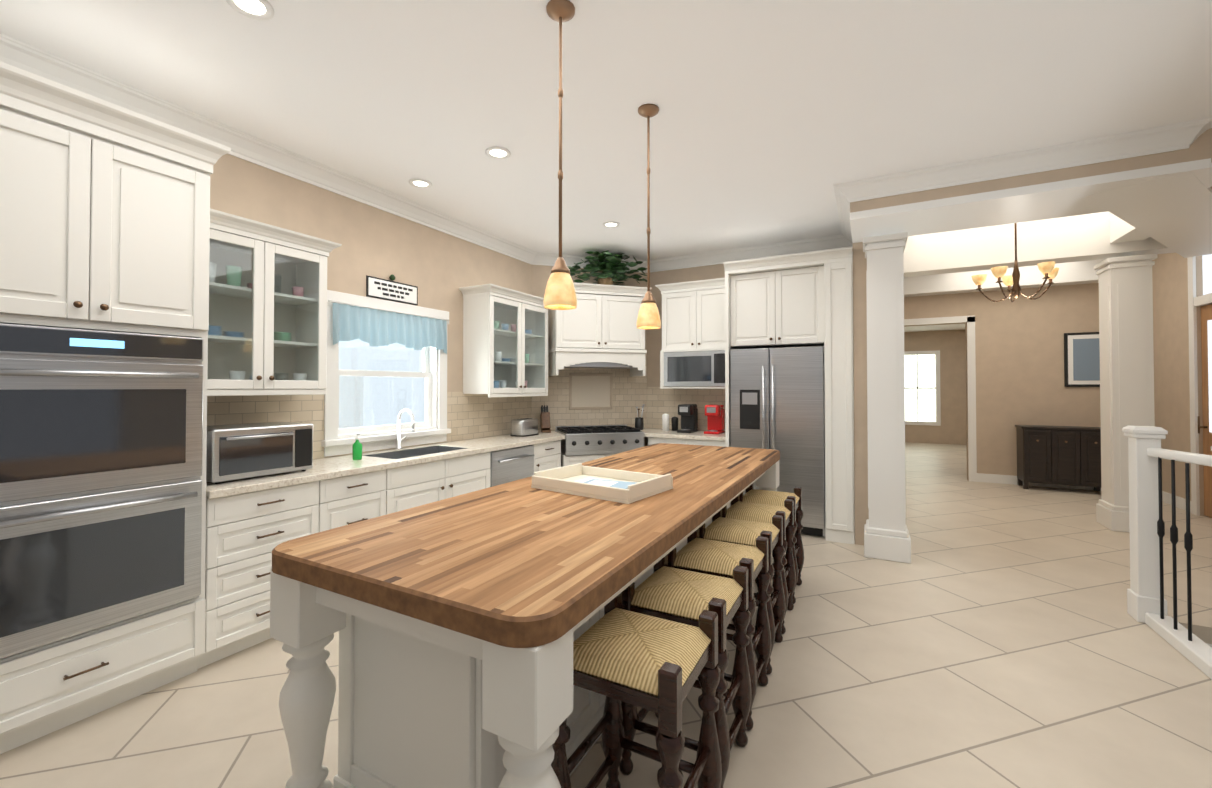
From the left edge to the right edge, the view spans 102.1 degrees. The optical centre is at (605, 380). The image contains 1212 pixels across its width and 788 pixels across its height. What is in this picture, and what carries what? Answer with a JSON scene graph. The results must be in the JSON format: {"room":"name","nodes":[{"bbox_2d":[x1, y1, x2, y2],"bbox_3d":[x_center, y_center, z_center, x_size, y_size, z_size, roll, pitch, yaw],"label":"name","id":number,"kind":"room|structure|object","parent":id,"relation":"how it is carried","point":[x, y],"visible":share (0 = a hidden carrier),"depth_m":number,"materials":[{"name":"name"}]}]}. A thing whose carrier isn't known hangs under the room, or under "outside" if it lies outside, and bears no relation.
{"room":"kitchen","nodes":[
{"label":"kitchen","id":0,"kind":"room"},
{"bbox_2d":[207,154,531,458],"bbox_3d":[-2.838,-0.049,2.417,0.159,3.050,7.950,0,-1,28],"label":"wall","id":1,"kind":"structure","parent":0,"point":[438,269],"depth_m":3.98,"materials":[{"name":"paint"}]},
{"bbox_2d":[207,208,341,395],"bbox_3d":[-2.181,-0.422,3.058,0.409,1.025,0.848,0,-1,28],"label":"upper cabinet","id":2,"kind":"object","parent":1,"relation":"attached to","point":[267,332],"visible":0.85,"depth_m":3.07,"materials":[{"name":"white wood"}]},
{"bbox_2d":[321,290,450,456],"bbox_3d":[-1.858,-0.049,4.189,0.209,1.240,1.230,0,-1,28],"label":"kitchen window","id":3,"kind":"structure","parent":1,"relation":"in","point":[433,374],"depth_m":4.12,"materials":[{"name":"white wood"}]},
{"bbox_2d":[328,300,448,353],"bbox_3d":[-1.770,-0.426,4.147,0.056,0.333,1.180,0,-1,28],"label":"curtain valance","id":4,"kind":"object","parent":3,"relation":"attached to","point":[374,327],"visible":1,"depth_m":4.04,"materials":[{"name":"blue fabric"}]},
{"bbox_2d":[366,274,417,305],"bbox_3d":[-1.801,-0.790,4.168,0.050,0.224,0.504,0,-1,28],"label":"wall sign","id":5,"kind":"object","parent":1,"relation":"attached to","point":[384,289],"visible":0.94,"depth_m":4.14,"materials":[{"name":"white paint"}]},
{"bbox_2d":[459,284,547,397],"bbox_3d":[-1.031,-0.373,5.202,0.409,1.085,1.040,0,-1,28],"label":"upper cabinet","id":6,"kind":"object","parent":1,"relation":"attached to","point":[505,342],"visible":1,"depth_m":5.08,"materials":[{"name":"white wood"}]},
{"bbox_2d":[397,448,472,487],"bbox_3d":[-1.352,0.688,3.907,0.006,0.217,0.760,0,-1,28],"label":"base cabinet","id":7,"kind":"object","parent":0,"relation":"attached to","point":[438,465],"depth_m":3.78,"materials":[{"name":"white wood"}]},
{"bbox_2d":[531,265,646,445],"bbox_3d":[-0.205,0.003,6.163,1.785,3.050,0.170,0,-1,-17],"label":"wall","id":8,"kind":"structure","parent":0,"point":[589,396],"depth_m":6.09,"materials":[{"name":"tile"}]},
{"bbox_2d":[548,283,651,376],"bbox_3d":[-0.085,-0.577,5.856,1.147,1.040,0.539,0,-1,-17],"label":"range hood","id":9,"kind":"object","parent":8,"relation":"attached to","point":[596,327],"visible":0.88,"depth_m":5.66,"materials":[{"name":"white wood"}]},
{"bbox_2d":[567,250,646,286],"bbox_3d":[-0.002,-1.330,5.865,0.862,0.466,0.888,0,-1,28],"label":"potted plant","id":10,"kind":"object","parent":9,"relation":"on","point":[610,265],"visible":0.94,"depth_m":5.79,"materials":[{"name":"green plant"}]},
{"bbox_2d":[0,442,1211,787],"bbox_3d":[2.724,1.567,5.369,7.150,0.100,18.450,0,-1,28],"label":"floor","id":11,"kind":"structure","parent":0,"point":[994,636],"depth_m":2.35,"materials":[{"name":"tile"}]},
{"bbox_2d":[0,61,230,753],"bbox_3d":[-2.461,0.139,2.222,0.699,2.670,0.988,0,-1,28],"label":"tall cabinet","id":12,"kind":"object","parent":11,"relation":"on","point":[104,215],"visible":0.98,"depth_m":2.12,"materials":[{"name":"white wood"}]},
{"bbox_2d":[0,323,202,658],"bbox_3d":[-2.412,0.428,2.216,0.670,1.288,0.768,0,-1,28],"label":"double oven","id":13,"kind":"object","parent":12,"relation":"in","point":[101,438],"visible":1,"depth_m":2.08,"materials":[{"name":"silver metal"}]},
{"bbox_2d":[197,480,324,668],"bbox_3d":[-2.152,1.043,2.869,0.622,0.880,0.578,0,-1,28],"label":"base cabinet","id":14,"kind":"object","parent":11,"relation":"on","point":[252,523],"depth_m":2.64,"materials":[{"name":"white wood"}]},
{"bbox_2d":[206,456,408,499],"bbox_3d":[-1.992,0.586,3.141,0.636,0.040,1.198,0,-1,28],"label":"countertop","id":15,"kind":"structure","parent":14,"relation":"on","point":[329,468],"depth_m":2.97,"materials":[{"name":"beige stone"}]},
{"bbox_2d":[206,422,312,483],"bbox_3d":[-2.119,0.415,2.927,0.433,0.294,0.540,0,-1,28],"label":"microwave","id":16,"kind":"object","parent":15,"relation":"on","point":[240,451],"visible":0.75,"depth_m":2.80,"materials":[{"name":"silver metal"}]},
{"bbox_2d":[352,434,361,459],"bbox_3d":[-1.802,0.479,3.550,0.067,0.185,0.064,0,-1,28],"label":"soap bottle","id":17,"kind":"object","parent":15,"relation":"on","point":[357,450],"visible":1,"depth_m":3.53,"materials":[{"name":"green plastic"}]},
{"bbox_2d":[373,444,436,459],"bbox_3d":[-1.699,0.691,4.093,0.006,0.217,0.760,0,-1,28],"label":"sink","id":18,"kind":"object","parent":15,"relation":"in","point":[405,451],"depth_m":4.13,"materials":[{"name":"metal"}]},
{"bbox_2d":[325,468,396,530],"bbox_3d":[-1.890,1.049,3.357,0.622,0.880,0.531,0,-1,28],"label":"base cabinet","id":19,"kind":"object","parent":11,"relation":"on","point":[348,499],"depth_m":3.22,"materials":[{"name":"white wood"}]},
{"bbox_2d":[397,468,490,511],"bbox_3d":[-1.541,1.151,4.005,0.622,0.695,1.065,0,-1,28],"label":"base cabinet","id":20,"kind":"object","parent":11,"relation":"on","point":[413,495],"depth_m":3.83,"materials":[{"name":"white wood"}]},
{"bbox_2d":[395,409,414,449],"bbox_3d":[-1.663,0.406,4.103,0.212,0.345,0.100,0,-1,28],"label":"sink faucet","id":21,"kind":"object","parent":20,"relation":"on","point":[399,447],"visible":1,"depth_m":4.11,"materials":[{"name":"silver metal"}]},
{"bbox_2d":[270,459,779,787],"bbox_3d":[0.166,1.042,2.728,1.033,0.877,3.261,0,-1,28],"label":"kitchen island","id":22,"kind":"object","parent":11,"relation":"on","point":[420,705],"depth_m":1.50,"materials":[{"name":"white"}]},
{"bbox_2d":[270,443,779,658],"bbox_3d":[0.163,0.571,2.733,1.070,0.064,3.300,0,-1,28],"label":"island countertop","id":23,"kind":"structure","parent":22,"relation":"on","point":[515,566],"depth_m":1.52,"materials":[{"name":"brown wood"}]},
{"bbox_2d":[531,463,672,503],"bbox_3d":[-0.020,0.496,2.435,0.580,0.075,0.400,-1,-1,36],"label":"serving tray","id":24,"kind":"object","parent":23,"relation":"on","point":[614,485],"visible":1,"depth_m":2.38,"materials":[{"name":"beige wood"}]},
{"bbox_2d":[485,440,564,471],"bbox_3d":[-0.875,1.075,5.249,0.622,0.880,0.495,0,-1,28],"label":"base cabinet","id":25,"kind":"object","parent":11,"relation":"on","point":[547,456],"depth_m":5.08,"materials":[{"name":"white wood"}]},
{"bbox_2d":[429,431,564,451],"bbox_3d":[-0.926,0.613,5.108,0.654,0.040,1.757,0,-1,28],"label":"countertop","id":26,"kind":"structure","parent":25,"relation":"on","point":[493,443],"depth_m":4.74,"materials":[{"name":"beige stone"}]},
{"bbox_2d":[511,418,538,436],"bbox_3d":[-0.882,0.504,5.321,0.170,0.182,0.270,0,-1,28],"label":"toaster","id":27,"kind":"object","parent":26,"relation":"on","point":[524,427],"visible":1,"depth_m":5.22,"materials":[{"name":"silver metal"}]},
{"bbox_2d":[540,405,550,432],"bbox_3d":[-0.714,0.447,5.758,0.100,0.309,0.202,0,-1,-17],"label":"knife block","id":28,"kind":"object","parent":26,"relation":"on","point":[545,425],"visible":1,"depth_m":5.71,"materials":[{"name":"brown wood"}]},
{"bbox_2d":[490,445,534,486],"bbox_3d":[-1.109,1.074,4.736,0.656,0.868,0.624,0,-1,28],"label":"dishwasher","id":29,"kind":"object","parent":25,"relation":"in","point":[511,464],"visible":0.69,"depth_m":4.57,"materials":[{"name":"silver metal"}]},
{"bbox_2d":[565,454,613,465],"bbox_3d":[-0.105,1.173,5.771,1.104,0.698,1.104,0,-1,28],"label":"base cabinet","id":30,"kind":"object","parent":11,"relation":"on","point":[571,459],"depth_m":5.40,"materials":[{"name":"white wood"}]},
{"bbox_2d":[551,592,721,787],"bbox_3d":[0.097,1.109,1.513,0.432,0.710,0.430,0,-1,28],"label":"stool","id":31,"kind":"object","parent":11,"relation":"on","point":[659,666],"visible":0.92,"depth_m":1.46,"materials":[{"name":"brown wood"}]},
{"bbox_2d":[645,436,724,446],"bbox_3d":[1.028,1.081,5.667,0.925,0.880,0.611,0,-1,28],"label":"base cabinet","id":32,"kind":"object","parent":11,"relation":"on","point":[651,439],"depth_m":5.39,"materials":[{"name":"white"}]},
{"bbox_2d":[641,428,724,439],"bbox_3d":[0.803,0.622,5.764,1.413,0.040,0.672,0,-1,28],"label":"countertop","id":33,"kind":"structure","parent":32,"relation":"on","point":[665,435],"depth_m":5.45,"materials":[{"name":"beige stone"}]},
{"bbox_2d":[555,425,643,455],"bbox_3d":[-0.084,0.683,5.710,0.906,0.273,0.664,0,-1,-17],"label":"range","id":34,"kind":"object","parent":33,"relation":"in","point":[596,439],"visible":1,"depth_m":5.45,"materials":[{"name":"silver metal"}]},
{"bbox_2d":[635,404,644,429],"bbox_3d":[0.417,0.448,6.039,0.125,0.314,0.139,0,-1,28],"label":"utensil crock","id":35,"kind":"object","parent":33,"relation":"on","point":[639,422],"visible":0.92,"depth_m":6.00,"materials":[{"name":"black ceramic"}]},
{"bbox_2d":[662,413,668,430],"bbox_3d":[0.717,0.498,5.885,0.081,0.210,0.081,0,-1,13],"label":"paper towel roll","id":36,"kind":"object","parent":33,"relation":"on","point":[665,421],"depth_m":5.85,"materials":[{"name":"white paper"}]},
{"bbox_2d":[671,417,677,430],"bbox_3d":[0.835,0.519,5.935,0.081,0.170,0.081,0,-1,13],"label":"canister set","id":37,"kind":"object","parent":33,"relation":"on","point":[674,420],"depth_m":5.90,"materials":[{"name":"black"}]},
{"bbox_2d":[677,404,697,432],"bbox_3d":[0.952,0.439,5.731,0.170,0.324,0.270,0,-1,28],"label":"coffee maker","id":38,"kind":"object","parent":33,"relation":"on","point":[688,413],"visible":1,"depth_m":5.70,"materials":[{"name":"black plastic"}]},
{"bbox_2d":[704,404,724,433],"bbox_3d":[1.234,0.437,5.580,0.170,0.324,0.270,0,-1,28],"label":"coffee maker","id":39,"kind":"object","parent":33,"relation":"on","point":[715,414],"visible":1,"depth_m":5.55,"materials":[{"name":"red plastic"}]},
{"bbox_2d":[619,555,751,787],"bbox_3d":[0.312,1.115,1.914,0.432,0.710,0.430,0,-1,28],"label":"stool","id":40,"kind":"object","parent":11,"relation":"on","point":[666,592],"visible":0.71,"depth_m":1.83,"materials":[{"name":"beige wicker"}]},
{"bbox_2d":[667,528,771,730],"bbox_3d":[0.527,1.120,2.315,0.432,0.710,0.430,0,-1,28],"label":"stool","id":41,"kind":"object","parent":11,"relation":"on","point":[695,553],"visible":0.44,"depth_m":2.26,"materials":[{"name":"beige wicker"}]},
{"bbox_2d":[699,509,785,674],"bbox_3d":[0.742,1.126,2.716,0.432,0.710,0.430,0,-1,28],"label":"stool","id":42,"kind":"object","parent":11,"relation":"on","point":[730,530],"visible":0.5,"depth_m":2.68,"materials":[{"name":"brown wood"}]},
{"bbox_2d":[722,495,795,634],"bbox_3d":[0.957,1.131,3.117,0.432,0.710,0.430,0,-1,28],"label":"stool","id":43,"kind":"object","parent":11,"relation":"on","point":[755,512],"visible":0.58,"depth_m":3.09,"materials":[{"name":"brown wood"}]},
{"bbox_2d":[739,484,803,603],"bbox_3d":[1.172,1.137,3.518,0.432,0.710,0.430,0,-1,28],"label":"stool","id":44,"kind":"object","parent":11,"relation":"on","point":[767,497],"visible":0.31,"depth_m":3.50,"materials":[{"name":"brown wood"}]},
{"bbox_2d":[723,247,854,543],"bbox_3d":[1.923,0.148,5.101,1.186,2.730,0.809,0,-1,28],"label":"tall cabinet","id":45,"kind":"object","parent":11,"relation":"on","point":[805,299],"visible":0.96,"depth_m":4.72,"materials":[{"name":"white wood"}]},
{"bbox_2d":[730,346,825,536],"bbox_3d":[1.826,0.594,5.134,0.888,1.840,0.773,0,-1,28],"label":"refrigerator","id":46,"kind":"object","parent":45,"relation":"in","point":[777,398],"visible":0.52,"depth_m":4.80,"materials":[{"name":"silver metal"}]},
{"bbox_2d":[863,232,910,563],"bbox_3d":[2.425,0.138,4.250,0.340,2.728,0.340,0,-1,28],"label":"column","id":47,"kind":"structure","parent":11,"relation":"on","point":[886,535],"depth_m":4.12,"materials":[{"name":"white"}]},
{"bbox_2d":[1015,425,1100,491],"bbox_3d":[6.390,1.093,6.869,0.940,0.890,0.409,0,-1,28],"label":"base cabinet","id":48,"kind":"object","parent":11,"relation":"on","point":[1064,455],"visible":0.88,"depth_m":6.76,"materials":[{"name":"brown wood"}]},
{"bbox_2d":[1094,254,1157,531],"bbox_3d":[5.338,0.133,5.025,0.370,2.758,0.370,0,-1,28],"label":"column","id":49,"kind":"structure","parent":11,"relation":"on","point":[1126,341],"depth_m":4.93,"materials":[{"name":"white"}]},
{"bbox_2d":[1122,425,1211,678],"bbox_3d":[3.141,1.327,2.479,0.300,2.100,1.345,0,-1,28],"label":"stair railing","id":50,"kind":"object","parent":11,"relation":"on","point":[1146,600],"visible":1,"depth_m":2.98,"materials":[{"name":"white wood"}]},
{"bbox_2d":[0,0,1211,260],"bbox_3d":[0.774,-1.642,1.778,7.150,0.120,10.200,0,-1,28],"label":"ceiling","id":51,"kind":"structure","parent":0,"point":[772,120],"depth_m":2.63,"materials":[{"name":"white paint"}]},
{"bbox_2d":[226,0,273,19],"bbox_3d":[-1.491,-1.572,2.050,0.170,0.011,0.170,0,-1,28],"label":"recessed light","id":52,"kind":"object","parent":51,"relation":"in","point":[259,9],"visible":1,"depth_m":2.07,"materials":[{"name":"white plastic"}]},
{"bbox_2d":[409,178,431,187],"bbox_3d":[-1.457,-1.548,3.847,0.170,0.011,0.170,0,-1,28],"label":"recessed light","id":53,"kind":"object","parent":51,"relation":"in","point":[418,183],"visible":1,"depth_m":3.84,"materials":[{"name":"white"}]},
{"bbox_2d":[485,146,510,158],"bbox_3d":[-0.738,-1.554,3.348,0.170,0.011,0.170,0,-1,28],"label":"recessed light","id":54,"kind":"object","parent":51,"relation":"in","point":[495,152],"visible":1,"depth_m":3.34,"materials":[{"name":"white"}]},
{"bbox_2d":[543,0,576,309],"bbox_3d":[-0.192,-0.943,2.071,0.142,1.269,0.142,0,-1,28],"label":"pendant light","id":55,"kind":"object","parent":51,"relation":"hanging from","point":[560,293],"visible":1,"depth_m":2.05,"materials":[{"name":"brown metal"}]},
{"bbox_2d":[603,221,619,227],"bbox_3d":[0.052,-1.534,4.819,0.170,0.011,0.170,0,-1,28],"label":"recessed light","id":56,"kind":"object","parent":51,"relation":"in","point":[610,224],"visible":0.96,"depth_m":4.82,"materials":[{"name":"white"}]},
{"bbox_2d":[636,104,660,328],"bbox_3d":[0.245,-0.935,2.823,0.142,1.264,0.142,0,-1,28],"label":"pendant light","id":57,"kind":"object","parent":51,"relation":"hanging from","point":[648,317],"visible":0.98,"depth_m":2.80,"materials":[{"name":"brown metal"}]},
{"bbox_2d":[647,248,852,445],"bbox_3d":[1.655,-0.002,5.788,2.610,3.050,0.159,0,-1,28],"label":"wall","id":58,"kind":"structure","parent":0,"point":[660,402],"depth_m":6.17,"materials":[{"name":"stone"}]},
{"bbox_2d":[655,278,724,388],"bbox_3d":[1.083,-0.523,5.781,0.916,1.230,0.419,0,-1,28],"label":"upper cabinet","id":59,"kind":"object","parent":58,"relation":"attached to","point":[693,315],"visible":0.75,"depth_m":5.65,"materials":[{"name":"white wood"}]},
{"bbox_2d":[664,350,724,386],"bbox_3d":[1.103,-0.133,5.750,0.762,0.402,0.388,0,-1,28],"label":"built-in microwave","id":60,"kind":"object","parent":59,"relation":"in","point":[694,368],"visible":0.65,"depth_m":5.58,"materials":[{"name":"silver metal"}]},
{"bbox_2d":[853,242,868,544],"bbox_3d":[3.358,-0.120,6.363,0.150,3.300,4.240,0,-1,28],"label":"wall","id":61,"kind":"structure","parent":0,"point":[861,508],"depth_m":4.50,"materials":[{"name":"beige paint"}]},
{"bbox_2d":[0,33,1211,272],"bbox_3d":[0.814,-1.519,1.750,6.945,0.125,10.191,0,-1,28],"label":"crown molding","id":62,"kind":"structure","parent":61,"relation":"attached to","point":[304,169],"depth_m":3.40,"materials":[{"name":"white wood"}]},
{"bbox_2d":[904,324,964,331],"bbox_3d":[6.705,-1.374,10.452,3.300,0.120,5.800,0,-1,28],"label":"ceiling","id":63,"kind":"structure","parent":0,"point":[934,327],"depth_m":11.91,"materials":[{"name":"white paint"}]},
{"bbox_2d":[904,330,965,444],"bbox_3d":[8.040,0.170,12.921,2.940,2.900,0.150,0,-1,28],"label":"wall","id":64,"kind":"structure","parent":0,"point":[950,346],"depth_m":12.48,"materials":[{"name":"beige paint"}]},
{"bbox_2d":[904,350,940,425],"bbox_3d":[8.144,0.193,12.796,0.980,1.930,0.090,0,-1,28],"label":"window","id":65,"kind":"structure","parent":64,"relation":"in","point":[938,403],"depth_m":12.58,"materials":[{"name":"white"}]},
{"bbox_2d":[904,283,1100,489],"bbox_3d":[5.955,-0.105,7.449,3.400,3.300,0.170,0,-1,28],"label":"wall","id":66,"kind":"structure","parent":0,"point":[1014,362],"depth_m":7.31,"materials":[{"name":"beige paint"}]},
{"bbox_2d":[1064,332,1099,386],"bbox_3d":[6.796,-0.297,6.905,0.500,0.770,0.034,0,-1,28],"label":"picture frame","id":67,"kind":"object","parent":66,"relation":"attached to","point":[1082,359],"visible":0.62,"depth_m":6.92,"materials":[{"name":"black"}]},
{"bbox_2d":[903,211,1175,296],"bbox_3d":[4.818,-1.536,5.508,3.250,0.490,4.400,0,-1,28],"label":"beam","id":68,"kind":"structure","parent":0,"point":[1076,249],"depth_m":5.47,"materials":[{"name":"white paint"}]},
{"bbox_2d":[1152,253,1204,515],"bbox_3d":[5.814,-0.155,3.764,0.165,3.300,6.500,0,-1,28],"label":"wall","id":69,"kind":"structure","parent":0,"point":[1171,346],"depth_m":5.94,"materials":[{"name":"beige paint"}]},
{"bbox_2d":[1187,254,1211,517],"bbox_3d":[6.522,-0.036,5.164,0.138,3.100,1.000,0,-1,28],"label":"door frame","id":70,"kind":"structure","parent":69,"relation":"attached to","point":[1204,301],"depth_m":5.49,"materials":[{"name":"white wood"}]},
{"bbox_3d":[4.724,-1.844,5.336,3.550,0.120,5.100,0,-1,28],"label":"ceiling","id":71,"kind":"structure","parent":0,"visible":0},
{"bbox_2d":[971,223,1058,301],"bbox_3d":[3.866,-1.274,4.626,0.656,1.036,0.633,0,-1,28],"label":"chandelier","id":72,"kind":"object","parent":71,"relation":"hanging from","point":[1048,270],"visible":0.92,"depth_m":4.57,"materials":[{"name":"brown metal"}]},
{"bbox_2d":[850,128,1211,242],"bbox_3d":[3.060,-1.546,3.722,2.140,0.520,0.720,0,-1,28],"label":"header beam","id":73,"kind":"structure","parent":71,"relation":"attached to","point":[1057,193],"depth_m":3.56,"materials":[{"name":"white paint"}]},
{"bbox_2d":[1085,171,1211,257],"bbox_3d":[4.784,-1.540,4.037,3.080,0.522,0.480,0,-1,-32],"label":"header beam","id":74,"kind":"structure","parent":71,"relation":"attached to","point":[1173,212],"depth_m":3.67,"materials":[{"name":"white paint"}]},
{"label":"outside","id":75,"kind":"structure","parent":0,"visible":0},
{"bbox_2d":[339,339,424,428],"bbox_3d":[-2.823,-0.092,4.707,0.120,3.200,4.000,0,-1,28],"label":"window pane","id":76,"kind":"structure","parent":75,"point":[395,356],"depth_m":5.40,"materials":[{"name":"grey"}]},
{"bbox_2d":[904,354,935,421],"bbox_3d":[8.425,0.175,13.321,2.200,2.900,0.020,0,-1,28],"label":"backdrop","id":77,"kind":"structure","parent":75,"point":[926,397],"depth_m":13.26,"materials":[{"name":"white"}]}
]}

